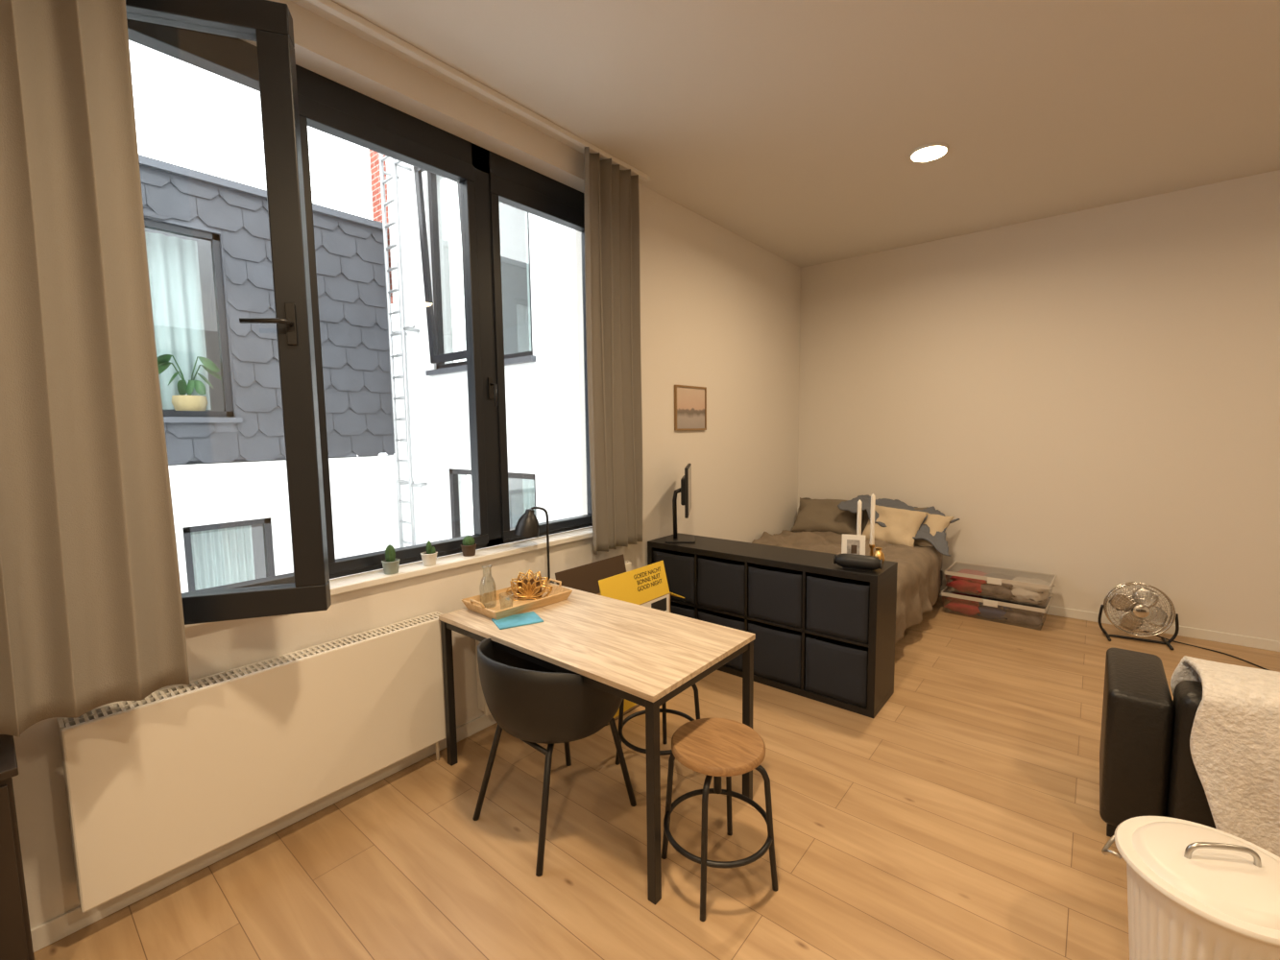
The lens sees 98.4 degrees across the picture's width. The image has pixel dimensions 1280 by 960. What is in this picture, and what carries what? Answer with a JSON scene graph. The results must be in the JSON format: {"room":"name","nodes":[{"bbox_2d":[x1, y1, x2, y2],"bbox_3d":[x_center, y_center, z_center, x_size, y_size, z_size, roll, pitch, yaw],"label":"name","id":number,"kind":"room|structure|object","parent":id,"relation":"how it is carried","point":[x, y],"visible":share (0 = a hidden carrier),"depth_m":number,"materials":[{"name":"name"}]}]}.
{"room":"studio apartment","nodes":[
{"label":"studio apartment","id":0,"kind":"room"},
{"bbox_2d":[12,0,800,929],"bbox_3d":[-1.067,-0.284,2.879,0.350,3.270,8.700,4,7,39],"label":"wall","id":1,"kind":"structure","parent":0,"point":[720,311],"depth_m":3.90,"materials":[{"name":"white paint"}]},
{"bbox_2d":[57,611,446,913],"bbox_3d":[-1.375,1.059,2.232,0.125,0.720,1.295,4,7,39],"label":"radiator","id":2,"kind":"object","parent":1,"relation":"attached to","point":[156,784],"visible":0.9,"depth_m":2.02,"materials":[{"name":"white metal"}]},
{"bbox_2d":[57,611,440,727],"bbox_3d":[-1.382,0.707,2.202,0.090,0.012,1.295,4,7,39],"label":"grille","id":3,"kind":"object","parent":2,"relation":"attached to","point":[96,713],"depth_m":2.07,"materials":[{"name":"white metal"}]},
{"bbox_2d":[30,714,496,952],"bbox_3d":[-0.903,1.315,2.913,0.012,0.075,8.288,4,7,39],"label":"baseboard","id":4,"kind":"structure","parent":1,"relation":"attached to","point":[60,927],"depth_m":2.08,"materials":[{"name":"white paint"}]},
{"bbox_2d":[125,0,592,625],"bbox_3d":[-0.975,-0.654,2.517,0.637,2.170,2.800,4,7,39],"label":"window","id":5,"kind":"structure","parent":1,"relation":"in","point":[232,59],"depth_m":2.28,"materials":[{"name":"black metal"}]},
{"bbox_2d":[284,302,297,345],"bbox_3d":[-1.176,-0.526,1.862,0.022,0.140,0.028,4,7,39],"label":"plate","id":6,"kind":"object","parent":5,"relation":"attached to","point":[290,311],"depth_m":1.86,"materials":[{"name":"black metal"}]},
{"bbox_2d":[487,377,493,399],"bbox_3d":[-0.829,-0.510,3.069,0.012,0.120,0.028,4,7,39],"label":"handle","id":7,"kind":"object","parent":5,"relation":"attached to","point":[490,379],"depth_m":3.06,"materials":[{"name":"black metal"}]},
{"bbox_2d":[489,383,497,406],"bbox_3d":[-0.809,-0.473,3.057,0.053,0.128,0.016,4,7,39],"label":"handle","id":8,"kind":"object","parent":5,"relation":"attached to","point":[491,384],"visible":1,"depth_m":3.04,"materials":[{"name":"black metal"}]},
{"bbox_2d":[184,526,592,628],"bbox_3d":[-1.081,0.434,2.716,0.165,0.030,2.798,4,7,39],"label":"window sill","id":9,"kind":"structure","parent":1,"relation":"attached to","point":[342,585],"depth_m":2.79,"materials":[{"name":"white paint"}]},
{"bbox_2d":[381,544,399,575],"bbox_3d":[-1.158,0.366,2.565,0.080,0.134,0.080,4,7,39],"label":"potted cactus","id":10,"kind":"object","parent":9,"relation":"on","point":[391,565],"visible":1,"depth_m":2.55,"materials":[{"name":"grey"}]},
{"bbox_2d":[381,558,399,575],"bbox_3d":[-1.158,0.403,2.568,0.080,0.060,0.080,4,7,39],"label":"pot","id":11,"kind":"object","parent":10,"relation":"on","point":[390,566],"depth_m":2.54,"materials":[{"name":"grey"}]},
{"bbox_2d":[420,540,437,566],"bbox_3d":[-1.038,0.358,2.718,0.080,0.120,0.080,4,7,39],"label":"potted cactus","id":12,"kind":"object","parent":9,"relation":"on","point":[429,558],"visible":1,"depth_m":2.70,"materials":[{"name":"white ceramic"}]},
{"bbox_2d":[420,551,437,566],"bbox_3d":[-1.038,0.387,2.721,0.080,0.060,0.080,4,7,39],"label":"pot","id":13,"kind":"object","parent":12,"relation":"on","point":[429,558],"depth_m":2.70,"materials":[{"name":"white ceramic"}]},
{"bbox_2d":[460,535,476,556],"bbox_3d":[-0.903,0.346,2.912,0.080,0.104,0.080,4,7,39],"label":"potted cactus","id":14,"kind":"object","parent":9,"relation":"on","point":[469,546],"visible":1,"depth_m":2.89,"materials":[{"name":"brown ceramic"}]},
{"bbox_2d":[460,543,476,556],"bbox_3d":[-0.903,0.368,2.914,0.080,0.060,0.080,4,7,39],"label":"pot","id":15,"kind":"object","parent":14,"relation":"on","point":[468,549],"depth_m":2.89,"materials":[{"name":"brown ceramic"}]},
{"bbox_2d":[475,560,631,716],"bbox_3d":[-0.467,0.951,3.341,0.105,0.710,1.180,4,7,39],"label":"radiator","id":16,"kind":"object","parent":1,"relation":"attached to","point":[482,705],"visible":0.06,"depth_m":2.90,"materials":[{"name":"white metal"}]},
{"bbox_2d":[674,385,706,430],"bbox_3d":[0.401,-0.565,4.346,0.020,0.345,0.425,4,7,39],"label":"framed picture","id":17,"kind":"object","parent":1,"relation":"attached to","point":[689,401],"visible":1,"depth_m":4.33,"materials":[{"name":"brown wood"}]},
{"bbox_2d":[33,596,1279,959],"bbox_3d":[1.379,1.595,1.038,6.640,0.200,8.700,4,7,39],"label":"floor","id":18,"kind":"structure","parent":0,"point":[960,820],"depth_m":2.12,"materials":[{"name":"brown wood"}]},
{"bbox_2d":[0,734,34,959],"bbox_3d":[-2.017,1.150,1.299,0.290,0.725,0.782,4,7,39],"label":"base cabinet","id":19,"kind":"object","parent":18,"relation":"on","point":[15,935],"visible":0.9,"depth_m":1.48,"materials":[{"name":"brown wood"}]},
{"bbox_2d":[472,638,636,876],"bbox_3d":[-0.364,1.025,2.287,0.601,0.759,0.564,4,7,39],"label":"dining chair","id":20,"kind":"object","parent":18,"relation":"on","point":[533,703],"visible":0.94,"depth_m":2.04,"materials":[{"name":"black plastic"}]},
{"bbox_2d":[438,582,755,904],"bbox_3d":[-0.227,1.011,2.499,1.290,0.738,0.695,4,7,39],"label":"dining table","id":21,"kind":"object","parent":18,"relation":"on","point":[645,657],"visible":0.74,"depth_m":2.25,"materials":[{"name":"brown wood"}]},
{"bbox_2d":[461,578,572,620],"bbox_3d":[-0.607,0.583,2.755,0.295,0.074,0.482,4,7,42],"label":"serving tray","id":22,"kind":"object","parent":21,"relation":"on","point":[485,604],"visible":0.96,"depth_m":2.73,"materials":[{"name":"brown wood"}]},
{"bbox_2d":[506,569,553,601],"bbox_3d":[-0.564,0.536,2.819,0.233,0.156,0.052,-1,5,-5],"label":"candle holder","id":23,"kind":"object","parent":22,"relation":"on","point":[530,588],"visible":0.98,"depth_m":2.80,"materials":[{"name":"gold metal"}]},
{"bbox_2d":[491,611,543,629],"bbox_3d":[-0.559,0.640,2.518,0.200,0.006,0.150,-4,6,-28],"label":"card","id":24,"kind":"object","parent":21,"relation":"on","point":[526,618],"visible":1,"depth_m":2.50,"materials":[{"name":"blue paper"}]},
{"bbox_2d":[513,507,554,583],"bbox_3d":[-0.550,0.379,3.174,0.356,0.464,0.139,-5,7,-38],"label":"desk lamp","id":25,"kind":"object","parent":21,"relation":"on","point":[527,525],"visible":0.79,"depth_m":3.06,"materials":[{"name":"black metal"}]},
{"bbox_2d":[555,554,684,725],"bbox_3d":[-0.098,0.901,3.369,0.392,0.795,0.744,4,7,39],"label":"cardboard box","id":26,"kind":"object","parent":18,"relation":"on","point":[647,586],"visible":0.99,"depth_m":3.27,"materials":[{"name":"orange"}]},
{"bbox_2d":[615,683,700,765],"bbox_3d":[0.090,1.118,2.602,0.389,0.501,0.389,4,7,39],"label":"stool","id":27,"kind":"object","parent":18,"relation":"on","point":[664,711],"visible":0.27,"depth_m":2.63,"materials":[{"name":"black metal"}]},
{"bbox_2d":[661,718,778,921],"bbox_3d":[0.278,1.172,1.976,0.388,0.501,0.388,-4,6,-34],"label":"stool","id":28,"kind":"object","parent":18,"relation":"on","point":[716,748],"visible":1,"depth_m":1.91,"materials":[{"name":"brown wood"}]},
{"bbox_2d":[647,532,897,718],"bbox_3d":[0.791,0.862,3.652,1.590,0.800,0.386,4,7,39],"label":"cube shelf","id":29,"kind":"object","parent":18,"relation":"on","point":[825,632],"visible":0.79,"depth_m":3.31,"materials":[{"name":"black wood"}]},
{"bbox_2d":[665,463,696,543],"bbox_3d":[0.293,0.166,3.974,0.210,0.540,0.500,0,5,8],"label":"monitor","id":30,"kind":"object","parent":29,"relation":"on","point":[685,490],"visible":1,"depth_m":3.94,"materials":[{"name":"black plastic"}]},
{"bbox_2d":[841,533,865,555],"bbox_3d":[1.254,0.407,3.247,0.130,0.166,0.054,1,6,22],"label":"photo card","id":31,"kind":"object","parent":29,"relation":"on","point":[851,543],"visible":0.57,"depth_m":3.24,"materials":[{"name":"white paper"}]},
{"bbox_2d":[846,539,859,555],"bbox_3d":[1.253,0.394,3.242,0.073,0.083,0.042,4,7,39],"label":"print","id":32,"kind":"object","parent":31,"relation":"attached to","point":[853,545],"depth_m":3.24},
{"bbox_2d":[850,545,857,554],"bbox_3d":[1.255,0.406,3.238,0.032,0.049,0.013,1,6,22],"label":"picture","id":33,"kind":"object","parent":31,"relation":"attached to","point":[854,548],"depth_m":3.24,"materials":[{"name":"brown"}]},
{"bbox_2d":[833,553,882,571],"bbox_3d":[1.229,0.462,3.115,0.252,0.082,0.090,2,6,32],"label":"speaker","id":34,"kind":"object","parent":29,"relation":"on","point":[865,563],"visible":1,"depth_m":3.08},
{"bbox_2d":[856,493,875,555],"bbox_3d":[1.354,0.280,3.312,0.145,0.405,0.069,3,6,32],"label":"candle holder","id":35,"kind":"object","parent":29,"relation":"on","point":[873,496],"visible":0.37,"depth_m":3.29,"materials":[{"name":"white wax"}]},
{"bbox_2d":[856,499,861,534],"bbox_3d":[1.321,0.249,3.329,0.026,0.265,0.026,4,7,39],"label":"candle","id":36,"kind":"object","parent":35,"relation":"on","point":[858,521],"depth_m":3.32,"materials":[{"name":"white wax"}]},
{"bbox_2d":[869,493,875,544],"bbox_3d":[1.385,0.232,3.287,0.026,0.305,0.026,4,7,39],"label":"candle","id":37,"kind":"object","parent":35,"relation":"on","point":[873,497],"depth_m":3.28,"materials":[{"name":"white wax"}]},
{"bbox_2d":[872,547,885,564],"bbox_3d":[1.395,0.443,3.229,0.068,0.095,0.068,4,7,39],"label":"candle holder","id":38,"kind":"object","parent":29,"relation":"on","point":[878,553],"visible":0.71,"depth_m":3.21,"materials":[{"name":"gold metal"}]},
{"bbox_2d":[751,494,959,643],"bbox_3d":[1.667,0.689,4.697,1.546,0.931,2.100,4,7,39],"label":"bed","id":39,"kind":"object","parent":18,"relation":"on","point":[913,538],"visible":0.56,"depth_m":4.87,"materials":[{"name":"brown fabric"}]},
{"bbox_2d":[790,497,857,534],"bbox_3d":[1.885,0.372,5.557,0.660,0.354,0.377,3,6,33],"label":"pillow","id":40,"kind":"object","parent":39,"relation":"on","point":[822,517],"depth_m":5.47,"materials":[{"name":"brown fabric"}]},
{"bbox_2d":[751,530,941,643],"bbox_3d":[1.532,0.802,4.570,1.499,0.507,1.716,4,7,39],"label":"duvet","id":41,"kind":"object","parent":39,"relation":"on","point":[918,558],"depth_m":4.55,"materials":[{"name":"beige fabric"}]},
{"bbox_2d":[861,505,928,547],"bbox_3d":[2.285,0.431,5.007,0.549,0.362,0.337,4,7,39],"label":"pillow","id":42,"kind":"object","parent":39,"relation":"on","point":[897,525],"depth_m":4.90,"materials":[{"name":"beige fabric"}]},
{"bbox_2d":[837,494,959,556],"bbox_3d":[2.361,0.387,5.090,1.004,0.419,0.516,4,7,39],"label":"blanket","id":43,"kind":"object","parent":39,"relation":"on","point":[897,522],"depth_m":4.94,"materials":[{"name":"grey fabric"}]},
{"bbox_2d":[941,585,1052,628],"bbox_3d":[2.988,1.055,4.648,0.745,0.193,0.455,4,7,39],"label":"storage box","id":44,"kind":"object","parent":18,"relation":"on","point":[1009,610],"visible":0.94,"depth_m":4.52,"materials":[{"name":"clear plastic"}]},
{"bbox_2d":[943,561,1056,605],"bbox_3d":[3.001,0.870,4.618,0.745,0.194,0.455,4,7,39],"label":"storage box","id":45,"kind":"object","parent":44,"relation":"on","point":[1034,591],"visible":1,"depth_m":4.54,"materials":[{"name":"clear plastic"}]},
{"bbox_2d":[1045,582,1054,605],"bbox_3d":[3.001,0.875,4.619,0.736,0.164,0.446,4,7,39],"label":"tub","id":46,"kind":"object","parent":45,"relation":"in","point":[1049,586],"depth_m":4.39,"materials":[{"name":"clear plastic"}]},
{"bbox_2d":[1040,606,1049,628],"bbox_3d":[2.988,1.060,4.648,0.736,0.164,0.446,4,7,39],"label":"tub","id":47,"kind":"object","parent":44,"relation":"in","point":[1045,610],"depth_m":4.35,"materials":[{"name":"clear plastic"}]},
{"bbox_2d":[1098,581,1179,650],"bbox_3d":[3.675,0.972,4.074,0.446,0.437,0.307,4,7,39],"label":"floor fan","id":48,"kind":"object","parent":18,"relation":"on","point":[1141,606],"visible":1,"depth_m":4.04,"materials":[{"name":"silver metal"}]},
{"bbox_2d":[1099,647,1216,837],"bbox_3d":[2.669,1.085,1.702,1.905,0.660,0.600,4,7,39],"label":"sofa","id":49,"kind":"object","parent":18,"relation":"on","point":[1147,766],"visible":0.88,"depth_m":2.04,"materials":[{"name":"black leather"}]},
{"bbox_2d":[1170,655,1279,857],"bbox_3d":[2.222,0.990,1.809,0.692,0.626,0.401,4,7,39],"label":"throw blanket","id":50,"kind":"object","parent":49,"relation":"on","point":[1235,737],"visible":0.91,"depth_m":1.81,"materials":[{"name":"beige fabric"}]},
{"bbox_2d":[1101,816,1279,959],"bbox_3d":[1.458,1.182,1.401,0.406,0.553,0.406,0,5,9],"label":"waste bin","id":51,"kind":"object","parent":18,"relation":"on","point":[1195,891],"visible":1,"depth_m":1.35,"materials":[{"name":"white metal"}]},
{"bbox_2d":[1142,630,1268,670],"bbox_3d":[4.413,1.218,3.297,2.073,0.067,0.522,4,7,39],"label":"power cable","id":52,"kind":"object","parent":18,"relation":"on","point":[1143,631],"visible":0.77,"depth_m":3.85,"materials":[{"name":"plastic"}]},
{"bbox_2d":[289,0,1279,267],"bbox_3d":[1.334,-1.886,0.720,6.640,0.250,8.700,4,7,39],"label":"ceiling","id":53,"kind":"structure","parent":0,"point":[792,128],"depth_m":2.79,"materials":[{"name":"white paint"}]},
{"bbox_2d":[0,0,189,737],"bbox_3d":[-1.758,-0.520,1.258,0.095,2.418,0.990,4,7,39],"label":"curtain","id":54,"kind":"object","parent":53,"relation":"hanging from","point":[91,612],"visible":1,"depth_m":1.52,"materials":[{"name":"grey fabric"}]},
{"bbox_2d":[306,0,650,181],"bbox_3d":[-1.284,-1.832,2.054,0.035,0.029,4.200,4,7,39],"label":"rail","id":55,"kind":"object","parent":53,"relation":"attached to","point":[328,6],"depth_m":2.56,"materials":[{"name":"beige metal"}]},
{"bbox_2d":[584,146,642,555],"bbox_3d":[-0.164,-0.753,3.500,0.092,2.402,0.481,4,7,39],"label":"curtain","id":56,"kind":"object","parent":53,"relation":"hanging from","point":[612,197],"visible":1,"depth_m":3.49,"materials":[{"name":"grey fabric"}]},
{"bbox_2d":[909,143,949,162],"bbox_3d":[1.766,-1.997,3.376,0.220,0.018,0.220,4,7,39],"label":"recessed light","id":57,"kind":"object","parent":53,"relation":"in","point":[930,152],"depth_m":3.35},
{"bbox_2d":[797,169,1279,641],"bbox_3d":[4.122,-0.462,4.091,6.090,3.270,0.200,4,7,39],"label":"wall","id":58,"kind":"structure","parent":0,"point":[1093,395],"depth_m":4.43,"materials":[{"name":"white paint"}]},
{"bbox_2d":[939,588,1279,652],"bbox_3d":[4.076,1.137,4.155,6.066,0.075,0.012,4,7,39],"label":"baseboard","id":59,"kind":"structure","parent":58,"relation":"attached to","point":[1219,637],"depth_m":4.11,"materials":[{"name":"white paint"}]},
{"label":"outside","id":60,"kind":"structure","parent":0,"visible":0},
{"bbox_3d":[-7.069,4.354,5.014,11.150,0.200,14.000,4,7,39],"label":"ground","id":61,"kind":"structure","parent":60,"visible":0},
{"bbox_2d":[144,227,356,579],"bbox_3d":[-9.005,0.513,6.113,3.800,7.300,9.820,4,7,39],"label":"building mass","id":62,"kind":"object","parent":61,"relation":"on","point":[204,246],"visible":0.02,"depth_m":7.16,"materials":[{"name":"grey metal"}]},
{"bbox_2d":[168,455,407,592],"bbox_3d":[-6.646,2.157,4.385,0.300,4.280,9.918,4,7,39],"label":"building","id":63,"kind":"structure","parent":61,"relation":"on","point":[363,489],"depth_m":6.76,"materials":[{"name":"white paint"}]},
{"bbox_2d":[182,517,275,591],"bbox_3d":[-4.778,1.079,6.460,0.080,1.200,0.850,4,7,39],"label":"frame","id":64,"kind":"object","parent":63,"relation":"attached to","point":[266,523],"visible":0.36,"depth_m":6.39,"materials":[{"name":"black metal"}]},
{"bbox_2d":[143,173,386,460],"bbox_3d":[-6.744,-1.528,4.059,0.300,3.040,9.870,4,7,39],"label":"building","id":65,"kind":"structure","parent":63,"relation":"on","point":[196,223],"depth_m":6.30,"materials":[{"name":"grey tile"}]},
{"bbox_2d":[144,218,234,417],"bbox_3d":[-5.241,-1.688,5.760,0.080,2.050,1.520,4,7,39],"label":"frame","id":66,"kind":"object","parent":65,"relation":"attached to","point":[214,239],"visible":0.32,"depth_m":6.25,"materials":[{"name":"black metal"}]},
{"bbox_2d":[157,354,221,410],"bbox_3d":[-5.114,-1.092,6.243,0.320,0.623,0.726,4,7,39],"label":"potted plant","id":67,"kind":"object","parent":65,"relation":"on","point":[182,402],"visible":0.91,"depth_m":6.21,"materials":[{"name":"green plant"}]},
{"bbox_2d":[138,154,387,230],"bbox_3d":[-6.756,-3.080,3.904,0.430,0.080,9.860,4,7,39],"label":"coping","id":68,"kind":"object","parent":65,"relation":"on","point":[145,161],"visible":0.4,"depth_m":6.19,"materials":[{"name":"grey metal"}]},
{"bbox_2d":[139,165,394,464],"bbox_3d":[-6.616,-1.504,3.948,0.029,3.070,9.860,4,7,39],"label":"shingles","id":69,"kind":"object","parent":65,"relation":"attached to","point":[165,201],"visible":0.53,"depth_m":6.64,"materials":[{"name":"grey stone"}]},
{"bbox_2d":[163,416,242,422],"bbox_3d":[-5.186,-0.633,5.803,0.170,0.060,1.650,4,7,39],"label":"sill","id":70,"kind":"structure","parent":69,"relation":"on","point":[165,419],"depth_m":6.08,"materials":[{"name":"grey metal"}]},
{"bbox_2d":[385,157,580,546],"bbox_3d":[-1.481,-1.219,6.414,4.850,10.500,0.300,4,7,39],"label":"building","id":71,"kind":"structure","parent":61,"relation":"on","point":[542,396],"depth_m":6.84,"materials":[{"name":"white paint"}]},
{"bbox_2d":[369,149,392,304],"bbox_3d":[-3.382,-3.785,8.123,0.480,2.350,0.980,4,7,39],"label":"brick chimney","id":72,"kind":"object","parent":71,"relation":"attached to","point":[374,156],"visible":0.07,"depth_m":7.76,"materials":[{"name":"red brick"}]},
{"bbox_2d":[378,152,427,547],"bbox_3d":[-3.054,-0.788,7.415,0.608,9.300,0.257,4,7,39],"label":"ladder","id":73,"kind":"object","parent":71,"relation":"attached to","point":[394,176],"visible":0.56,"depth_m":7.30,"materials":[{"name":"silver metal"}]},
{"bbox_2d":[427,170,532,369],"bbox_3d":[-1.887,-2.654,6.513,2.000,2.550,0.080,4,7,39],"label":"frame","id":74,"kind":"object","parent":71,"relation":"attached to","point":[431,178],"visible":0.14,"depth_m":7.07,"materials":[{"name":"black metal"}]},
{"bbox_2d":[413,166,466,363],"bbox_3d":[-2.340,-2.652,6.640,0.980,2.380,0.154,4,7,39],"label":"casement window","id":75,"kind":"structure","parent":74,"relation":"attached to","point":[458,355],"depth_m":6.88,"materials":[{"name":"black metal"}]},
{"bbox_2d":[425,355,535,375],"bbox_3d":[-1.923,-1.350,6.592,2.130,0.060,0.170,4,7,39],"label":"sill","id":76,"kind":"structure","parent":71,"relation":"attached to","point":[529,358],"depth_m":6.64,"materials":[{"name":"grey metal"}]},
{"bbox_2d":[449,468,536,538],"bbox_3d":[-1.774,0.647,6.757,1.780,1.530,0.080,4,7,39],"label":"frame","id":77,"kind":"object","parent":71,"relation":"attached to","point":[453,472],"visible":0.16,"depth_m":7.22,"materials":[{"name":"black metal"}]},
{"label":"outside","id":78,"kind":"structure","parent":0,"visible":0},
{"bbox_2d":[162,250,213,410],"bbox_3d":[-5.865,-1.727,6.275,0.020,2.050,1.520,4,7,39],"label":"interior","id":79,"kind":"object","parent":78,"point":[199,254],"visible":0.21,"depth_m":6.82,"materials":[{"name":"grey"}]},
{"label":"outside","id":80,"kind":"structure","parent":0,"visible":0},
{"bbox_2d":[498,201,529,355],"bbox_3d":[-1.371,-2.717,7.134,2.000,2.550,0.020,4,7,39],"label":"window","id":81,"kind":"structure","parent":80,"point":[512,220],"depth_m":7.39,"materials":[{"name":"grey"}]},
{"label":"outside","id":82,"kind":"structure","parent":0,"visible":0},
{"bbox_2d":[507,478,523,528],"bbox_3d":[-1.258,0.583,7.378,1.780,1.530,0.020,4,7,39],"label":"interior","id":83,"kind":"object","parent":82,"point":[516,493],"visible":0.02,"depth_m":7.74,"materials":[{"name":"grey"}]},
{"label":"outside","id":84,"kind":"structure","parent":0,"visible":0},
{"bbox_2d":[190,525,255,590],"bbox_3d":[-5.129,1.013,6.690,0.060,1.100,0.765,4,7,39],"label":"curtain","id":85,"kind":"object","parent":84,"point":[221,557],"visible":0.44,"depth_m":6.73,"materials":[{"name":"white fabric"}]},
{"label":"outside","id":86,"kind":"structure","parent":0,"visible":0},
{"bbox_2d":[522,479,534,513],"bbox_3d":[-1.119,0.565,7.013,1.104,1.430,0.060,4,7,39],"label":"curtain","id":87,"kind":"object","parent":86,"point":[528,488],"visible":0.04,"depth_m":7.27,"materials":[{"name":"white fabric"}]},
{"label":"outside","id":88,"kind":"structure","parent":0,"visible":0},
{"bbox_2d":[144,231,211,410],"bbox_3d":[-5.599,-1.754,5.982,0.060,1.950,1.414,4,7,39],"label":"curtain","id":89,"kind":"object","parent":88,"point":[173,261],"visible":0.26,"depth_m":6.32,"materials":[{"name":"white fabric"}]},
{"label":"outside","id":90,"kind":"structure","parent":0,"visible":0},
{"bbox_2d":[525,211,531,351],"bbox_3d":[-1.068,-2.726,6.635,0.900,2.450,0.060,4,7,39],"label":"curtain","id":91,"kind":"object","parent":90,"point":[526,225],"visible":0.02,"depth_m":6.90,"materials":[{"name":"white fabric"}]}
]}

